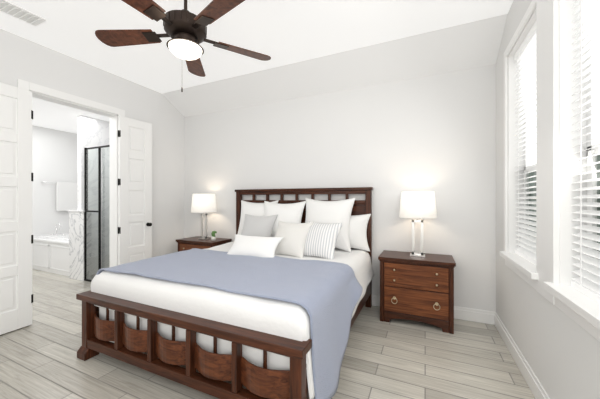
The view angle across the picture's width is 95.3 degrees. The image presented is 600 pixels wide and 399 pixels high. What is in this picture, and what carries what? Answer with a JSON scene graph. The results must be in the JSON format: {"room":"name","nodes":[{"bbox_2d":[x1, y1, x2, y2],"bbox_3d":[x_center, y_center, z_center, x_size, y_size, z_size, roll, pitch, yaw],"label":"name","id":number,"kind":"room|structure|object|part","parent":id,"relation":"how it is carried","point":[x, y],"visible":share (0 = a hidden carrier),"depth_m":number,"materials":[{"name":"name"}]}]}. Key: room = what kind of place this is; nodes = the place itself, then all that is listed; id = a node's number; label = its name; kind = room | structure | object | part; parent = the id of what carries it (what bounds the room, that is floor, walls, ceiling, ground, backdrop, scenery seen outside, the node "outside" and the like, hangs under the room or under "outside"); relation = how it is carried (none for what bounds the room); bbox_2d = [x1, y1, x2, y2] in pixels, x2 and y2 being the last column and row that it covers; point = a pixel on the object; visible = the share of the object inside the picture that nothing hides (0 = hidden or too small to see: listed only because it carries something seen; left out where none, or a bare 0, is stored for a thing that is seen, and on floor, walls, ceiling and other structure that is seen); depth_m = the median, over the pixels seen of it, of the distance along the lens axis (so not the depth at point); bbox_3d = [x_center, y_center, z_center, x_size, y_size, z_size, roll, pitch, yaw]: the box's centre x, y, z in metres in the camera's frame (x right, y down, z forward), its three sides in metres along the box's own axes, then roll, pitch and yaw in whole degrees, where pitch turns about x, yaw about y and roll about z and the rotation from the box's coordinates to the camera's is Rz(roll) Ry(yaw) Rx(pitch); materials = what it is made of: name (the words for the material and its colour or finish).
{"room":"bedroom","nodes":[
{"label":"bedroom","id":0,"kind":"room"},
{"bbox_2d":[32,125,76,236],"bbox_3d":[-5.546,-0.110,4.656,0.160,2.850,3.470,0,0,25],"label":"wall","id":1,"kind":"structure","parent":0,"point":[54,155],"depth_m":5.53,"materials":[{"name":"white paint"}]},
{"bbox_2d":[42,182,76,210],"bbox_3d":[-4.940,-0.061,5.671,0.094,0.592,0.639,0,0,25],"label":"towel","id":2,"kind":"object","parent":1,"relation":"attached to","point":[66,196],"visible":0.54,"depth_m":5.70,"materials":[{"name":"white fabric"}]},
{"bbox_2d":[72,115,93,280],"bbox_3d":[-3.582,-0.060,4.511,0.300,2.750,0.150,0,0,25],"label":"wall","id":3,"kind":"structure","parent":0,"point":[93,132],"depth_m":4.64,"materials":[{"name":"stone"}]},
{"bbox_2d":[84,145,109,281],"bbox_3d":[-3.166,0.240,4.293,0.692,2.150,0.054,0,0,25],"label":"shower frame","id":4,"kind":"object","parent":3,"relation":"attached to","point":[92,212],"visible":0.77,"depth_m":4.28,"materials":[{"name":"black metal"}]},
{"bbox_2d":[68,118,109,278],"bbox_3d":[-3.624,-0.060,4.959,0.150,2.750,0.930,0,0,25],"label":"wall","id":5,"kind":"structure","parent":0,"point":[101,128],"depth_m":4.89,"materials":[{"name":"stone"}]},
{"bbox_2d":[0,29,184,256],"bbox_3d":[-3.050,-0.230,2.622,0.160,3.090,5.028,0,0,25],"label":"wall","id":6,"kind":"structure","parent":0,"point":[22,58],"depth_m":3.96,"materials":[{"name":"white paint"}]},
{"bbox_2d":[0,82,32,334],"bbox_3d":[-2.881,0.088,2.650,0.186,2.430,0.469,0,0,25],"label":"door leaf","id":7,"kind":"structure","parent":6,"relation":"in","point":[16,235],"depth_m":2.74,"materials":[{"name":"white wood"}]},
{"bbox_2d":[17,79,124,266],"bbox_3d":[-2.732,0.043,3.318,0.200,2.545,1.090,0,0,25],"label":"door frame","id":8,"kind":"structure","parent":6,"relation":"attached to","point":[69,99],"depth_m":3.69,"materials":[{"name":"white wood"}]},
{"bbox_2d":[118,116,151,264],"bbox_3d":[-2.318,0.088,3.865,0.186,2.430,0.469,0,0,25],"label":"door leaf","id":9,"kind":"structure","parent":6,"relation":"in","point":[134,190],"depth_m":3.84,"materials":[{"name":"white wood"}]},
{"bbox_2d":[0,0,512,133],"bbox_3d":[-2.392,-1.595,2.250,7.896,0.361,5.220,0,0,25],"label":"ceiling","id":10,"kind":"structure","parent":0,"point":[312,47],"depth_m":2.90,"materials":[{"name":"white paint"}]},
{"bbox_2d":[0,0,46,25],"bbox_3d":[-2.530,-1.662,2.401,0.200,0.024,0.400,0,0,25],"label":"ceiling vent","id":11,"kind":"object","parent":10,"relation":"in","point":[16,11],"visible":1,"depth_m":2.44,"materials":[{"name":"white metal"}]},
{"bbox_2d":[95,0,270,91],"bbox_3d":[-0.828,-1.210,1.899,1.264,0.929,1.223,0,0,25],"label":"fan","id":12,"kind":"object","parent":10,"relation":"hanging from","point":[185,29],"visible":1,"depth_m":1.89,"materials":[{"name":"brown wood"}]},
{"bbox_2d":[0,269,534,398],"bbox_3d":[-2.427,1.365,2.343,8.036,0.100,5.360,0,0,25],"label":"floor","id":13,"kind":"structure","parent":0,"point":[391,359],"depth_m":2.18,"materials":[{"name":"grey wood"}]},
{"bbox_2d":[32,223,68,275],"bbox_3d":[-4.337,0.885,5.328,1.473,0.860,0.918,0,0,25],"label":"bathtub","id":14,"kind":"object","parent":13,"relation":"on","point":[50,253],"visible":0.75,"depth_m":4.93,"materials":[{"name":"white plastic"}]},
{"bbox_2d":[176,236,231,251],"bbox_3d":[-1.492,0.965,4.235,0.730,0.700,0.437,0,0,25],"label":"nightstand","id":15,"kind":"object","parent":13,"relation":"on","point":[189,243],"visible":0.17,"depth_m":4.10,"materials":[{"name":"brown wood"}]},
{"bbox_2d":[191,194,216,239],"bbox_3d":[-1.489,0.264,4.240,0.376,0.700,0.376,0,0,25],"label":"lamp","id":16,"kind":"object","parent":15,"relation":"on","point":[203,203],"visible":1,"depth_m":4.11,"materials":[{"name":"white fabric"}]},
{"bbox_3d":[-1.489,0.054,4.240,0.376,0.280,0.376,0,0,25],"label":"lamp shade","id":17,"kind":"part","parent":16,"relation":"part of","materials":[{"name":"white fabric"}]},
{"bbox_2d":[211,231,216,240],"bbox_3d":[-1.278,0.540,4.064,0.096,0.146,0.083,0,0,25],"label":"plant","id":18,"kind":"object","parent":15,"relation":"on","point":[213,237],"visible":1,"depth_m":4.05,"materials":[{"name":"green plant"}]},
{"bbox_2d":[76,187,373,398],"bbox_3d":[-0.477,0.583,2.820,2.220,1.465,2.150,0,0,25],"label":"bed","id":19,"kind":"object","parent":13,"relation":"on","point":[272,299],"visible":1,"depth_m":2.01,"materials":[{"name":"fabric"}]},
{"bbox_3d":[-0.896,1.050,1.903,2.060,0.530,0.135,0,0,25],"label":"footboard","id":20,"kind":"part","parent":19,"relation":"part of","materials":[{"name":"brown wood"}]},
{"bbox_2d":[93,248,362,398],"bbox_3d":[-0.649,0.896,2.444,2.220,0.624,1.036,0,0,25],"label":"quilt","id":21,"kind":"object","parent":19,"relation":"on","point":[327,293],"depth_m":2.04,"materials":[{"name":"blue fabric"}]},
{"bbox_3d":[-0.046,0.583,3.760,2.050,1.465,0.080,0,0,25],"label":"headboard","id":22,"kind":"part","parent":19,"relation":"part of","materials":[{"name":"brown wood"}]},
{"bbox_2d":[378,250,455,333],"bbox_3d":[1.258,0.965,2.976,0.730,0.700,0.437,0,0,25],"label":"nightstand","id":23,"kind":"object","parent":13,"relation":"on","point":[419,289],"visible":1,"depth_m":2.80,"materials":[{"name":"brown wood"}]},
{"bbox_2d":[399,191,436,256],"bbox_3d":[1.278,0.264,2.973,0.376,0.700,0.376,0,0,25],"label":"lamp","id":24,"kind":"object","parent":23,"relation":"on","point":[418,204],"visible":1,"depth_m":2.84,"materials":[{"name":"white fabric"}]},
{"bbox_3d":[1.278,0.054,2.973,0.376,0.280,0.376,0,0,25],"label":"lamp shade","id":25,"kind":"part","parent":24,"relation":"part of","materials":[{"name":"white fabric"}]},
{"bbox_2d":[185,64,495,311],"bbox_3d":[0.064,-0.085,3.873,4.781,2.800,0.160,0,0,25],"label":"wall","id":26,"kind":"structure","parent":0,"point":[389,142],"depth_m":3.34,"materials":[{"name":"white paint"}]},
{"bbox_2d":[372,294,493,324],"bbox_3d":[0.016,1.248,3.796,4.440,0.135,0.019,0,0,25],"label":"baseboard","id":27,"kind":"structure","parent":26,"relation":"attached to","point":[462,313],"depth_m":2.95,"materials":[{"name":"white wood"}]},
{"bbox_2d":[496,0,599,398],"bbox_3d":[1.118,-0.230,0.625,0.160,3.090,4.868,0,0,25],"label":"wall","id":28,"kind":"structure","parent":0,"point":[559,349],"depth_m":1.84,"materials":[{"name":"white paint"}]},
{"bbox_2d":[494,312,549,398],"bbox_3d":[1.038,1.248,0.662,0.016,0.135,4.868,0,0,25],"label":"baseboard","id":29,"kind":"structure","parent":28,"relation":"attached to","point":[537,389],"depth_m":2.06,"materials":[{"name":"white wood"}]},
{"bbox_2d":[500,0,599,341],"bbox_3d":[1.530,-0.378,1.620,0.198,1.935,1.910,0,0,25],"label":"window","id":30,"kind":"structure","parent":28,"relation":"in","point":[549,275],"depth_m":1.53,"materials":[{"name":"white"}]},
{"bbox_2d":[514,0,599,302],"bbox_3d":[1.558,-0.401,1.607,0.060,1.745,1.760,0,0,25],"label":"window blinds","id":31,"kind":"object","parent":30,"relation":"attached to","point":[587,282],"visible":0.65,"depth_m":1.43,"materials":[{"name":"white plastic"}]},
{"bbox_3d":[1.602,-0.399,1.587,0.040,1.748,1.766,0,0,25],"label":"window sash","id":32,"kind":"part","parent":30,"relation":"part of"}
]}

